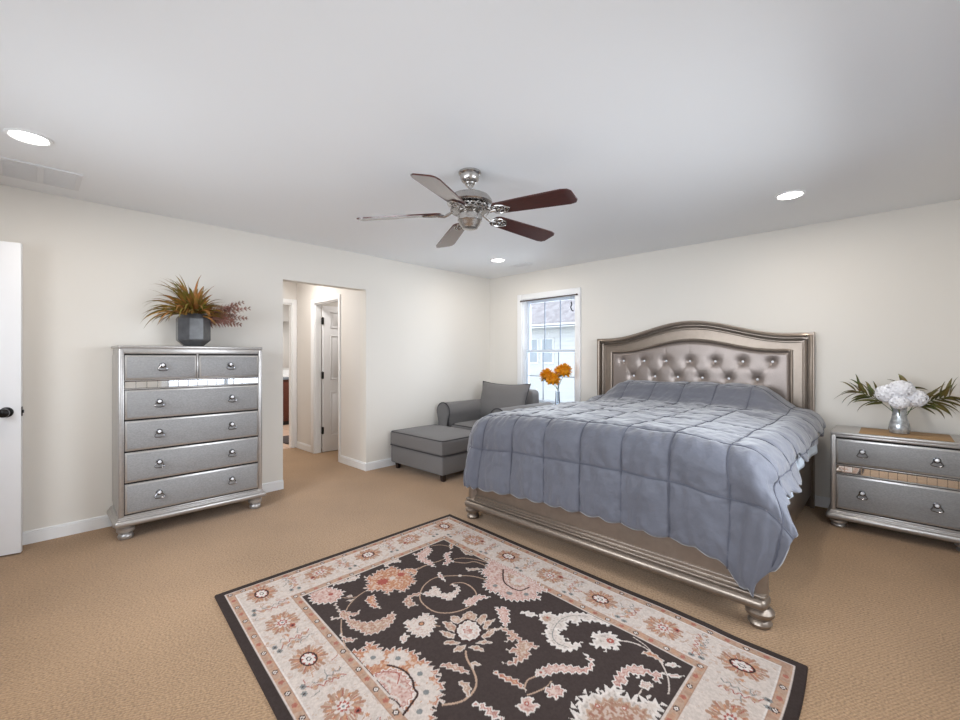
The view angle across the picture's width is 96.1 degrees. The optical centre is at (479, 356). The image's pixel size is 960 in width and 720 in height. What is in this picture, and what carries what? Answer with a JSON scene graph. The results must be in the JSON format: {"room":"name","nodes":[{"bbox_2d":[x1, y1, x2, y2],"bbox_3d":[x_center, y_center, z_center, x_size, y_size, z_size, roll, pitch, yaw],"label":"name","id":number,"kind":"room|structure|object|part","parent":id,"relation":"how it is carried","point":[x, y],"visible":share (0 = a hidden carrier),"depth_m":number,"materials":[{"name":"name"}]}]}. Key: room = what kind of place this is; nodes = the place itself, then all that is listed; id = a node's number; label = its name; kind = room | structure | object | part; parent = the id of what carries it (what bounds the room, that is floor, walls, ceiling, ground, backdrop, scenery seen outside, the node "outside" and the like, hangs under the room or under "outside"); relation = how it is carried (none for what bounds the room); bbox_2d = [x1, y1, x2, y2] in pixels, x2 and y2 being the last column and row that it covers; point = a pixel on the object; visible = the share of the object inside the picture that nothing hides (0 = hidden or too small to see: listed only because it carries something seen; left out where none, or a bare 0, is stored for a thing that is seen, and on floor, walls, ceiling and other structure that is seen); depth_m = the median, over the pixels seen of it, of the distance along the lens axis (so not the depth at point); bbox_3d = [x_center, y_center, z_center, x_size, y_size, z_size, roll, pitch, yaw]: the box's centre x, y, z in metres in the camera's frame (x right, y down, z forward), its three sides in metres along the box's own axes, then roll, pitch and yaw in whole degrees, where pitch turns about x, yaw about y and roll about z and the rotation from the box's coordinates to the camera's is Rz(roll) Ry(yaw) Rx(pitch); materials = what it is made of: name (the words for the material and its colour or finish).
{"room":"bedroom","nodes":[
{"label":"bedroom","id":0,"kind":"room"},
{"bbox_2d":[0,184,489,531],"bbox_3d":[-1.853,0.066,4.379,0.120,2.440,5.900,0,0,44],"label":"wall","id":1,"kind":"structure","parent":0,"point":[90,269],"depth_m":3.54,"materials":[{"name":"white paint"}]},
{"bbox_2d":[0,241,23,555],"bbox_3d":[-3.339,0.266,2.605,0.825,2.020,0.193,0,0,-34],"label":"door","id":2,"kind":"structure","parent":1,"relation":"in","point":[11,253],"depth_m":2.79,"materials":[{"name":"white paint"}]},
{"bbox_3d":[-3.028,0.356,2.748,0.066,0.066,0.079,0,0,-34],"label":"knob","id":3,"kind":"part","parent":2,"relation":"part of","materials":[{"name":"black metal"}]},
{"bbox_2d":[23,458,395,544],"bbox_3d":[-1.804,1.241,4.332,0.016,0.090,5.660,0,0,44],"label":"baseboard","id":4,"kind":"structure","parent":1,"relation":"attached to","point":[61,530],"depth_m":3.16,"materials":[{"name":"white paint"}]},
{"bbox_2d":[283,305,288,369],"bbox_3d":[-3.369,0.066,7.190,3.000,2.440,2.900,0,0,44],"label":"wall","id":5,"kind":"structure","parent":0,"point":[285,307],"depth_m":8.67,"materials":[{"name":"white paint"}]},
{"bbox_2d":[283,321,288,366],"bbox_3d":[-4.268,-0.254,8.260,0.019,0.920,1.400,0,0,44],"label":"bathroom mirror","id":6,"kind":"object","parent":5,"relation":"attached to","point":[285,323],"visible":0.02,"depth_m":8.64,"materials":[{"name":"white mirror"}]},
{"bbox_2d":[283,370,288,374],"bbox_3d":[-4.295,0.308,8.217,0.020,0.105,1.600,0,0,44],"label":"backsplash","id":7,"kind":"structure","parent":5,"relation":"attached to","point":[285,372],"depth_m":8.64,"materials":[{"name":"white"}]},
{"bbox_2d":[283,281,339,444],"bbox_3d":[-2.420,0.066,5.203,1.840,2.440,1.345,0,0,44],"label":"wall","id":8,"kind":"structure","parent":0,"point":[303,293],"depth_m":5.98,"materials":[{"name":"white paint"}]},
{"bbox_2d":[283,299,296,447],"bbox_3d":[-2.980,0.224,5.849,0.138,2.125,0.942,0,0,44],"label":"trim","id":9,"kind":"structure","parent":8,"relation":"attached to","point":[293,303],"depth_m":6.12,"materials":[{"name":"white paint"}]},
{"bbox_2d":[311,294,340,461],"bbox_3d":[-1.964,0.259,5.573,0.775,2.055,0.100,0,0,44],"label":"trim","id":10,"kind":"structure","parent":8,"relation":"attached to","point":[316,304],"depth_m":5.75,"materials":[{"name":"white paint"}]},
{"bbox_2d":[296,441,364,470],"bbox_3d":[-2.306,1.241,5.149,1.840,0.090,1.025,0,0,44],"label":"baseboard","id":11,"kind":"structure","parent":8,"relation":"attached to","point":[355,463],"depth_m":5.17,"materials":[{"name":"white paint"}]},
{"bbox_2d":[321,302,337,447],"bbox_3d":[-1.286,0.066,6.125,1.480,2.440,1.555,0,0,44],"label":"wall","id":12,"kind":"structure","parent":0,"point":[331,304],"depth_m":6.07,"materials":[{"name":"white paint"}]},
{"bbox_2d":[321,306,337,451],"bbox_3d":[-1.905,0.293,6.005,0.615,1.965,0.052,0,0,-44],"label":"door","id":13,"kind":"structure","parent":12,"relation":"in","point":[329,320],"depth_m":5.85,"materials":[{"name":"white paint"}]},
{"bbox_3d":[-1.973,-0.504,5.913,0.160,0.220,0.006,0,0,-44],"label":"panel","id":14,"kind":"part","parent":13,"relation":"part of","materials":[{"name":"white paint"}]},
{"bbox_3d":[-1.973,0.006,5.913,0.160,0.600,0.006,0,0,-44],"label":"panel","id":15,"kind":"part","parent":13,"relation":"part of","materials":[{"name":"white paint"}]},
{"bbox_3d":[-1.973,0.766,5.913,0.160,0.600,0.006,0,0,-44],"label":"panel","id":16,"kind":"part","parent":13,"relation":"part of","materials":[{"name":"white paint"}]},
{"bbox_2d":[340,289,359,460],"bbox_3d":[-1.519,0.066,5.160,0.480,2.440,0.080,0,0,44],"label":"wall","id":17,"kind":"structure","parent":0,"point":[350,299],"depth_m":5.12,"materials":[{"name":"white paint"}]},
{"bbox_2d":[0,0,959,278],"bbox_3d":[-2.046,-1.204,3.816,9.580,0.100,6.980,0,0,44],"label":"ceiling","id":18,"kind":"structure","parent":0,"point":[669,123],"depth_m":2.04,"materials":[{"name":"white paint"}]},
{"bbox_2d":[3,128,53,145],"bbox_3d":[-2.365,-1.150,2.264,0.184,0.008,0.184,0,0,44],"label":"recessed light","id":19,"kind":"object","parent":18,"relation":"in","point":[26,136],"visible":1,"depth_m":2.26,"materials":[{"name":"white paint"}]},
{"bbox_2d":[0,156,82,190],"bbox_3d":[-2.775,-1.149,2.724,0.360,0.010,0.375,0,0,44],"label":"ceiling vent","id":20,"kind":"object","parent":18,"relation":"in","point":[12,168],"visible":1,"depth_m":2.71,"materials":[{"name":"white metal"}]},
{"bbox_2d":[357,167,577,247],"bbox_3d":[-0.025,-0.976,2.687,1.327,0.357,1.334,0,0,44],"label":"ceiling fan","id":21,"kind":"object","parent":18,"relation":"hanging from","point":[469,205],"visible":1,"depth_m":2.62,"materials":[{"name":"brown wood"}]},
{"bbox_3d":[-0.499,-0.872,2.689,0.518,0.008,0.148,-3,12,0],"label":"blade","id":22,"kind":"part","parent":21,"relation":"part of","materials":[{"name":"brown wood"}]},
{"bbox_3d":[-0.197,-0.872,2.276,0.148,0.008,0.518,12,7,17],"label":"blade","id":23,"kind":"part","parent":21,"relation":"part of","materials":[{"name":"grey wood"}]},
{"bbox_3d":[-0.199,-0.872,3.104,0.148,0.008,0.518,-13,0,-19],"label":"blade","id":24,"kind":"part","parent":21,"relation":"part of","materials":[{"name":"grey wood"}]},
{"bbox_3d":[0.288,-0.872,2.947,0.518,0.008,0.148,4,-15,-36],"label":"blade","id":25,"kind":"part","parent":21,"relation":"part of","materials":[{"name":"brown wood"}]},
{"bbox_3d":[0.289,-0.872,2.436,0.518,0.008,0.148,4,-9,36],"label":"blade","id":26,"kind":"part","parent":21,"relation":"part of","materials":[{"name":"brown wood"}]},
{"bbox_2d":[490,258,505,261],"bbox_3d":[0.214,-1.150,5.134,0.184,0.008,0.184,0,0,44],"label":"recessed light","id":27,"kind":"object","parent":18,"relation":"in","point":[494,259],"visible":1,"depth_m":5.13,"materials":[{"name":"white paint"}]},
{"bbox_2d":[510,262,531,266],"bbox_3d":[0.513,-1.150,5.387,0.260,0.008,0.130,0,0,44],"label":"ceiling vent","id":28,"kind":"object","parent":18,"relation":"in","point":[524,263],"visible":1,"depth_m":5.36,"materials":[{"name":"white metal"}]},
{"bbox_2d":[774,190,805,199],"bbox_3d":[2.208,-1.150,3.074,0.184,0.008,0.184,0,0,44],"label":"recessed light","id":29,"kind":"object","parent":18,"relation":"in","point":[788,195],"visible":1,"depth_m":3.07,"materials":[{"name":"white paint"}]},
{"bbox_2d":[0,424,959,719],"bbox_3d":[-2.046,1.335,3.816,9.580,0.103,6.980,0,0,44],"label":"floor","id":30,"kind":"structure","parent":0,"point":[95,625],"depth_m":2.29,"materials":[{"name":"brown carpet"}]},
{"bbox_2d":[107,345,265,539],"bbox_3d":[-2.315,0.601,3.467,0.434,1.370,1.002,0,0,44],"label":"dresser","id":31,"kind":"object","parent":30,"relation":"on","point":[187,420],"visible":1,"depth_m":3.27,"materials":[{"name":"silver metal"}]},
{"bbox_3d":[-2.665,0.536,3.157,0.300,1.100,0.010,0,0,44],"label":"panel","id":32,"kind":"part","parent":31,"relation":"part of","materials":[{"name":"silver metal"}]},
{"bbox_3d":[-2.341,1.000,3.152,0.026,0.062,0.066,0,0,44],"label":"handle","id":33,"kind":"part","parent":31,"relation":"part of","materials":[{"name":"silver metal"}]},
{"bbox_3d":[-2.341,0.778,3.152,0.026,0.062,0.066,0,0,44],"label":"handle","id":34,"kind":"part","parent":31,"relation":"part of","materials":[{"name":"silver metal"}]},
{"bbox_3d":[-2.341,0.556,3.152,0.026,0.062,0.066,0,0,44],"label":"handle","id":35,"kind":"part","parent":31,"relation":"part of","materials":[{"name":"silver metal"}]},
{"bbox_3d":[-2.341,0.336,3.152,0.026,0.062,0.066,0,0,44],"label":"handle","id":36,"kind":"part","parent":31,"relation":"part of","materials":[{"name":"silver metal"}]},
{"bbox_3d":[-2.344,0.075,3.184,0.016,0.174,0.431,0,0,44],"label":"drawer","id":37,"kind":"part","parent":31,"relation":"part of","materials":[{"name":"silver metal"}]},
{"bbox_3d":[-2.337,0.075,3.177,0.003,0.150,0.407,0,0,44],"label":"drawer","id":38,"kind":"part","parent":31,"relation":"part of","materials":[{"name":"silver metal"}]},
{"bbox_3d":[-2.327,0.072,3.167,0.026,0.062,0.066,0,0,44],"label":"handle","id":39,"kind":"part","parent":31,"relation":"part of","materials":[{"name":"silver metal"}]},
{"bbox_3d":[-2.189,1.003,3.346,0.016,0.210,0.880,0,0,44],"label":"drawer","id":40,"kind":"part","parent":31,"relation":"part of","materials":[{"name":"silver metal"}]},
{"bbox_3d":[-2.189,0.781,3.346,0.016,0.210,0.880,0,0,44],"label":"drawer","id":41,"kind":"part","parent":31,"relation":"part of","materials":[{"name":"silver metal"}]},
{"bbox_3d":[-2.189,0.559,3.346,0.016,0.210,0.880,0,0,44],"label":"drawer","id":42,"kind":"part","parent":31,"relation":"part of","materials":[{"name":"silver metal"}]},
{"bbox_3d":[-2.189,0.339,3.346,0.016,0.206,0.880,0,0,44],"label":"drawer","id":43,"kind":"part","parent":31,"relation":"part of","materials":[{"name":"silver metal"}]},
{"bbox_3d":[-2.182,1.003,3.339,0.003,0.186,0.856,0,0,44],"label":"drawer","id":44,"kind":"part","parent":31,"relation":"part of","materials":[{"name":"silver metal"}]},
{"bbox_3d":[-2.182,0.781,3.339,0.003,0.186,0.856,0,0,44],"label":"drawer","id":45,"kind":"part","parent":31,"relation":"part of","materials":[{"name":"silver metal"}]},
{"bbox_3d":[-2.182,0.559,3.339,0.003,0.186,0.856,0,0,44],"label":"drawer","id":46,"kind":"part","parent":31,"relation":"part of","materials":[{"name":"silver metal"}]},
{"bbox_3d":[-2.182,0.339,3.339,0.003,0.182,0.856,0,0,44],"label":"drawer","id":47,"kind":"part","parent":31,"relation":"part of","materials":[{"name":"silver metal"}]},
{"bbox_2d":[176,313,210,345],"bbox_3d":[-2.311,-0.215,3.482,0.226,0.262,0.226,0,0,44],"label":"vase","id":48,"kind":"object","parent":31,"relation":"on","point":[194,329],"visible":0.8,"depth_m":3.40,"materials":[{"name":"grey ceramic"}]},
{"bbox_2d":[141,275,229,327],"bbox_3d":[-2.365,-0.393,3.463,0.599,0.527,0.600,0,0,21],"label":"grassy plant","id":49,"kind":"object","parent":48,"relation":"in","point":[192,302],"visible":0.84,"depth_m":3.39,"materials":[{"name":"green plant"}]},
{"bbox_2d":[209,300,250,327],"bbox_3d":[-2.139,-0.358,3.626,0.382,0.248,0.112,0,0,-31],"label":"fern spray","id":50,"kind":"object","parent":48,"relation":"in","point":[220,320],"visible":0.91,"depth_m":3.61,"materials":[{"name":"brown plant"}]},
{"bbox_3d":[-2.034,0.075,3.508,0.016,0.174,0.431,0,0,44],"label":"drawer","id":51,"kind":"part","parent":31,"relation":"part of","materials":[{"name":"silver metal"}]},
{"bbox_3d":[-2.026,0.075,3.501,0.003,0.150,0.407,0,0,44],"label":"drawer","id":52,"kind":"part","parent":31,"relation":"part of","materials":[{"name":"silver metal"}]},
{"bbox_2d":[283,370,288,424],"bbox_3d":[-4.097,0.771,8.027,0.570,1.030,1.640,0,0,44],"label":"bathroom vanity","id":53,"kind":"object","parent":30,"relation":"on","point":[285,372],"visible":0.02,"depth_m":8.11,"materials":[{"name":"brown wood"}]},
{"bbox_3d":[-3.540,0.806,8.227,0.018,0.680,0.500,0,0,44],"label":"cupboard door","id":54,"kind":"part","parent":53,"relation":"part of","materials":[{"name":"brown wood"}]},
{"bbox_2d":[283,435,288,443],"bbox_3d":[-2.923,1.273,6.680,0.650,0.018,0.380,0,0,44],"label":"bath mat","id":55,"kind":"object","parent":30,"relation":"on","point":[285,438],"visible":0.2,"depth_m":6.61,"materials":[{"name":"grey fabric"}]},
{"bbox_2d":[390,424,470,481],"bbox_3d":[-0.482,1.062,4.963,0.938,0.447,0.698,0,0,44],"label":"ottoman","id":56,"kind":"object","parent":30,"relation":"on","point":[440,450],"visible":0.81,"depth_m":4.64,"materials":[{"name":"grey fabric"}]},
{"bbox_2d":[390,425,470,455],"bbox_3d":[-0.482,0.931,4.963,0.938,0.185,0.698,0,0,44],"label":"cushion","id":57,"kind":"object","parent":56,"relation":"on","point":[428,440],"depth_m":4.68,"materials":[{"name":"grey fabric"}]},
{"bbox_3d":[-0.380,1.252,4.463,0.048,0.068,0.048,0,0,44],"label":"leg","id":58,"kind":"part","parent":56,"relation":"part of","materials":[{"name":"black wood"}]},
{"bbox_2d":[437,389,552,429],"bbox_3d":[0.217,0.856,5.504,1.163,0.860,1.030,0,0,44],"label":"armchair","id":59,"kind":"object","parent":30,"relation":"on","point":[464,414],"visible":0.16,"depth_m":5.49,"materials":[{"name":"grey fabric"}]},
{"bbox_3d":[-0.465,0.891,5.454,0.218,0.602,0.013,0,0,44],"label":"arm","id":60,"kind":"part","parent":59,"relation":"part of","materials":[{"name":"grey fabric"}]},
{"bbox_3d":[-0.120,0.891,5.815,0.234,0.630,0.988,0,0,44],"label":"arm","id":61,"kind":"part","parent":59,"relation":"part of","materials":[{"name":"grey fabric"}]},
{"bbox_2d":[452,419,479,429],"bbox_3d":[0.134,0.903,5.418,0.700,0.175,0.750,0,0,44],"label":"seat cushion","id":62,"kind":"object","parent":59,"relation":"on","point":[467,424],"depth_m":5.36,"materials":[{"name":"grey fabric"}]},
{"bbox_2d":[480,381,530,417],"bbox_3d":[0.289,0.581,5.622,0.241,0.505,0.877,0,0,-41],"label":"throw pillow","id":63,"kind":"object","parent":59,"relation":"on","point":[493,395],"visible":0.67,"depth_m":5.53,"materials":[{"name":"grey fabric"}]},
{"bbox_3d":[0.541,0.891,5.181,0.234,0.630,0.988,0,0,44],"label":"arm","id":64,"kind":"part","parent":59,"relation":"part of","materials":[{"name":"grey fabric"}]},
{"bbox_3d":[0.443,0.731,5.848,0.770,0.610,0.220,0,0,44],"label":"backrest","id":65,"kind":"part","parent":59,"relation":"part of","materials":[{"name":"grey fabric"}]},
{"bbox_2d":[214,514,807,719],"bbox_3d":[-0.040,1.279,2.029,2.390,0.013,1.858,0,0,44],"label":"area rug","id":66,"kind":"object","parent":30,"relation":"on","point":[448,617],"visible":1,"depth_m":1.92,"materials":[{"name":"fabric"}]},
{"bbox_2d":[465,321,814,629],"bbox_3d":[1.388,0.460,3.554,2.113,1.653,2.375,0,0,44],"label":"bed","id":67,"kind":"object","parent":30,"relation":"on","point":[688,351],"visible":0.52,"depth_m":3.74,"materials":[{"name":"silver metal"}]},
{"bbox_3d":[-0.042,1.031,3.454,0.096,0.210,0.096,0,0,45],"label":"corner post","id":68,"kind":"part","parent":67,"relation":"part of","materials":[{"name":"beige metal"}]},
{"bbox_3d":[0.647,0.966,2.768,1.940,0.360,0.072,0,0,45],"label":"footboard","id":69,"kind":"part","parent":67,"relation":"part of","materials":[{"name":"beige metal"}]},
{"bbox_3d":[0.636,1.155,2.757,2.052,0.071,0.122,0,0,45],"label":"plinth moulding","id":70,"kind":"part","parent":67,"relation":"part of","materials":[{"name":"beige metal"}]},
{"bbox_3d":[2.136,0.312,4.397,1.690,0.948,0.036,0,0,44],"label":"tufted panel","id":71,"kind":"part","parent":67,"relation":"part of","materials":[{"name":"silver metal"}]},
{"bbox_3d":[2.130,0.450,4.391,1.725,1.271,0.026,0,0,44],"label":"moulding","id":72,"kind":"part","parent":67,"relation":"part of","materials":[{"name":"beige metal"}]},
{"bbox_3d":[2.146,0.464,4.408,2.016,1.645,0.042,0,0,44],"label":"headboard","id":73,"kind":"part","parent":67,"relation":"part of","materials":[{"name":"beige metal"}]},
{"bbox_3d":[2.123,0.460,4.384,2.024,1.653,0.085,0,0,44],"label":"moulding","id":74,"kind":"part","parent":67,"relation":"part of","materials":[{"name":"beige metal"}]},
{"bbox_3d":[1.337,1.031,2.083,0.096,0.210,0.096,0,0,45],"label":"corner post","id":75,"kind":"part","parent":67,"relation":"part of","materials":[{"name":"beige metal"}]},
{"bbox_3d":[2.076,1.008,2.927,0.039,0.325,2.113,0,0,44],"label":"rail","id":76,"kind":"part","parent":67,"relation":"part of","materials":[{"name":"beige metal"}]},
{"bbox_3d":[1.366,0.686,3.595,1.900,0.400,2.075,0,0,44],"label":"mattress","id":77,"kind":"object","parent":67,"relation":"on","visible":0},
{"bbox_2d":[463,380,825,596],"bbox_3d":[1.369,0.684,3.481,2.226,0.904,2.265,0,0,44],"label":"comforter","id":78,"kind":"object","parent":77,"relation":"on","point":[711,468],"visible":1,"depth_m":2.56,"materials":[{"name":"grey fabric"}]},
{"bbox_2d":[787,444,817,498],"bbox_3d":[2.040,0.560,2.911,0.335,0.369,1.850,0,0,44],"label":"sheet","id":79,"kind":"object","parent":77,"relation":"on","point":[813,450],"visible":0.02,"depth_m":2.86,"materials":[{"name":"white fabric"}]},
{"bbox_2d":[826,425,959,551],"bbox_3d":[3.079,0.926,3.183,0.790,0.720,0.489,0,0,44],"label":"nightstand","id":80,"kind":"object","parent":30,"relation":"on","point":[900,484],"visible":1,"depth_m":3.04,"materials":[{"name":"silver metal"}]},
{"bbox_3d":[2.788,0.705,3.147,0.066,0.062,0.026,0,0,44],"label":"handle","id":81,"kind":"part","parent":80,"relation":"part of","materials":[{"name":"silver metal"}]},
{"bbox_3d":[2.788,1.008,3.147,0.066,0.062,0.026,0,0,44],"label":"handle","id":82,"kind":"part","parent":80,"relation":"part of","materials":[{"name":"silver metal"}]},
{"bbox_3d":[2.939,1.011,3.037,0.668,0.254,0.016,0,0,44],"label":"drawer","id":83,"kind":"part","parent":80,"relation":"part of","materials":[{"name":"silver metal"}]},
{"bbox_3d":[2.939,0.708,3.037,0.668,0.184,0.016,0,0,44],"label":"drawer","id":84,"kind":"part","parent":80,"relation":"part of","materials":[{"name":"silver metal"}]},
{"bbox_3d":[2.931,1.011,3.029,0.644,0.230,0.003,0,0,44],"label":"drawer","id":85,"kind":"part","parent":80,"relation":"part of","materials":[{"name":"silver metal"}]},
{"bbox_3d":[2.931,0.708,3.029,0.644,0.160,0.003,0,0,44],"label":"drawer","id":86,"kind":"part","parent":80,"relation":"part of","materials":[{"name":"silver metal"}]},
{"bbox_2d":[859,427,954,441],"bbox_3d":[3.102,0.564,3.160,0.480,0.003,0.360,0,0,44],"label":"mat","id":87,"kind":"object","parent":80,"relation":"on","point":[873,431],"visible":0.96,"depth_m":3.13,"materials":[{"name":"beige fabric"}]},
{"bbox_2d":[888,407,910,433],"bbox_3d":[3.093,0.466,3.183,0.122,0.192,0.122,0,0,44],"label":"vase","id":88,"kind":"object","parent":87,"relation":"on","point":[898,424],"visible":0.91,"depth_m":3.15,"materials":[{"name":"silver glass"}]},
{"bbox_2d":[833,375,891,410],"bbox_3d":[2.987,0.287,3.346,0.119,0.313,0.368,0,0,-33],"label":"leaf spray","id":89,"kind":"object","parent":88,"relation":"in","point":[861,389],"visible":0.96,"depth_m":3.35,"materials":[{"name":"green plant"}]},
{"bbox_2d":[874,385,895,411],"bbox_3d":[3.023,0.368,3.201,0.155,0.329,0.155,0,0,44],"label":"hydrangea","id":90,"kind":"object","parent":88,"relation":"in","point":[884,393],"visible":0.77,"depth_m":3.18,"materials":[{"name":"white plant"}]},
{"bbox_2d":[888,395,910,415],"bbox_3d":[3.042,0.404,3.134,0.120,0.259,0.119,0,0,-8],"label":"hydrangea","id":91,"kind":"object","parent":88,"relation":"in","point":[895,402],"visible":0.96,"depth_m":3.10,"materials":[{"name":"white plant"}]},
{"bbox_2d":[887,380,915,407],"bbox_3d":[3.072,0.350,3.149,0.156,0.364,0.159,0,0,44],"label":"hydrangea","id":92,"kind":"object","parent":88,"relation":"in","point":[900,387],"visible":0.86,"depth_m":3.10,"materials":[{"name":"white plant"}]},
{"bbox_2d":[887,374,926,390],"bbox_3d":[3.187,0.286,3.233,0.256,0.314,0.138,0,0,25],"label":"leaf spray","id":93,"kind":"object","parent":88,"relation":"in","point":[901,377],"visible":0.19,"depth_m":3.25,"materials":[{"name":"green plant"}]},
{"bbox_2d":[905,390,928,414],"bbox_3d":[3.140,0.383,3.124,0.155,0.300,0.148,0,0,44],"label":"hydrangea","id":94,"kind":"object","parent":88,"relation":"in","point":[918,399],"visible":0.63,"depth_m":3.07,"materials":[{"name":"white plant"}]},
{"bbox_2d":[908,377,959,418],"bbox_3d":[3.255,0.289,3.075,0.369,0.308,0.102,0,0,38],"label":"leaf spray","id":95,"kind":"object","parent":88,"relation":"in","point":[945,391],"visible":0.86,"depth_m":3.06,"materials":[{"name":"green plant"}]},
{"bbox_3d":[3.059,1.008,2.888,0.066,0.062,0.026,0,0,44],"label":"handle","id":96,"kind":"part","parent":80,"relation":"part of","materials":[{"name":"silver metal"}]},
{"bbox_3d":[3.059,0.705,2.888,0.066,0.062,0.026,0,0,44],"label":"handle","id":97,"kind":"part","parent":80,"relation":"part of","materials":[{"name":"silver metal"}]},
{"bbox_3d":[1.048,0.936,5.164,0.460,0.700,0.410,0,0,44],"label":"side table","id":98,"kind":"object","parent":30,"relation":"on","visible":0},
{"bbox_3d":[0.945,0.503,5.256,0.060,0.165,0.060,0,0,44],"label":"vase","id":99,"kind":"object","parent":98,"relation":"on","visible":0},
{"bbox_2d":[539,368,556,388],"bbox_3d":[0.833,0.348,5.350,0.213,0.436,0.212,0,0,-5],"label":"flower","id":100,"kind":"object","parent":99,"relation":"in","point":[546,371],"visible":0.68,"depth_m":5.31,"materials":[{"name":"orange plant"}]},
{"bbox_2d":[546,373,560,389],"bbox_3d":[0.884,0.373,5.204,0.190,0.385,0.190,0,0,44],"label":"flower","id":101,"kind":"object","parent":99,"relation":"in","point":[553,379],"visible":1,"depth_m":5.17,"materials":[{"name":"orange plant"}]},
{"bbox_2d":[556,362,572,402],"bbox_3d":[1.015,0.316,5.203,0.211,0.501,0.211,0,0,44],"label":"flower","id":102,"kind":"object","parent":99,"relation":"in","point":[564,369],"visible":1,"depth_m":5.17,"materials":[{"name":"orange plant"}]},
{"bbox_2d":[490,199,959,497],"bbox_3d":[1.995,0.066,4.707,4.980,2.440,0.140,0,0,44],"label":"wall","id":103,"kind":"structure","parent":0,"point":[879,293],"depth_m":3.70,"materials":[{"name":"white paint"}]},
{"bbox_2d":[517,287,580,403],"bbox_3d":[0.917,-0.086,5.699,1.030,1.545,0.200,0,0,44],"label":"window","id":104,"kind":"structure","parent":103,"relation":"in","point":[524,326],"depth_m":5.80,"materials":[{"name":"white paint"}]},
{"bbox_2d":[520,293,577,301],"bbox_3d":[0.879,-0.769,5.638,0.903,0.034,0.024,0,0,44],"label":"curtain rod","id":105,"kind":"object","parent":104,"relation":"attached to","point":[576,293],"visible":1,"depth_m":5.61,"materials":[{"name":"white metal"}]},
{"bbox_3d":[0.939,0.258,5.722,0.810,0.713,0.036,0,0,44],"label":"sash","id":106,"kind":"part","parent":104,"relation":"part of","materials":[{"name":"white plastic"}]},
{"bbox_3d":[0.967,-0.418,5.751,0.810,0.718,0.036,0,0,44],"label":"sash","id":107,"kind":"part","parent":104,"relation":"part of","materials":[{"name":"glass"}]},
{"bbox_2d":[815,495,829,507],"bbox_3d":[1.898,1.241,4.692,4.860,0.090,0.016,0,0,44],"label":"baseboard","id":108,"kind":"structure","parent":103,"relation":"attached to","point":[820,501],"depth_m":3.69,"materials":[{"name":"white paint"}]},
{"label":"outside","id":109,"kind":"structure","parent":0,"visible":0},
{"bbox_3d":[7.140,4.161,13.670,28.000,0.150,19.800,0,0,44],"label":"ground","id":110,"kind":"structure","parent":109,"visible":0},
{"bbox_2d":[529,299,574,401],"bbox_3d":[5.593,0.086,14.946,14.800,8.000,6.800,0,0,44],"label":"neighbouring house","id":111,"kind":"structure","parent":110,"relation":"on","point":[552,309],"depth_m":13.94,"materials":[{"name":"white"}]},
{"bbox_3d":[1.754,-0.014,14.453,0.380,0.360,0.015,0,0,44],"label":"pane","id":112,"kind":"part","parent":111,"relation":"part of","materials":[{"name":"grey"}]},
{"bbox_3d":[1.754,-0.394,14.453,0.380,0.360,0.015,0,0,44],"label":"pane","id":113,"kind":"part","parent":111,"relation":"part of","materials":[{"name":"grey"}]},
{"bbox_3d":[2.187,-0.394,14.038,0.380,0.360,0.015,0,0,44],"label":"pane","id":114,"kind":"part","parent":111,"relation":"part of","materials":[{"name":"grey"}]},
{"bbox_3d":[2.187,-0.014,14.038,0.380,0.360,0.015,0,0,44],"label":"pane","id":115,"kind":"part","parent":111,"relation":"part of","materials":[{"name":"grey"}]}
]}

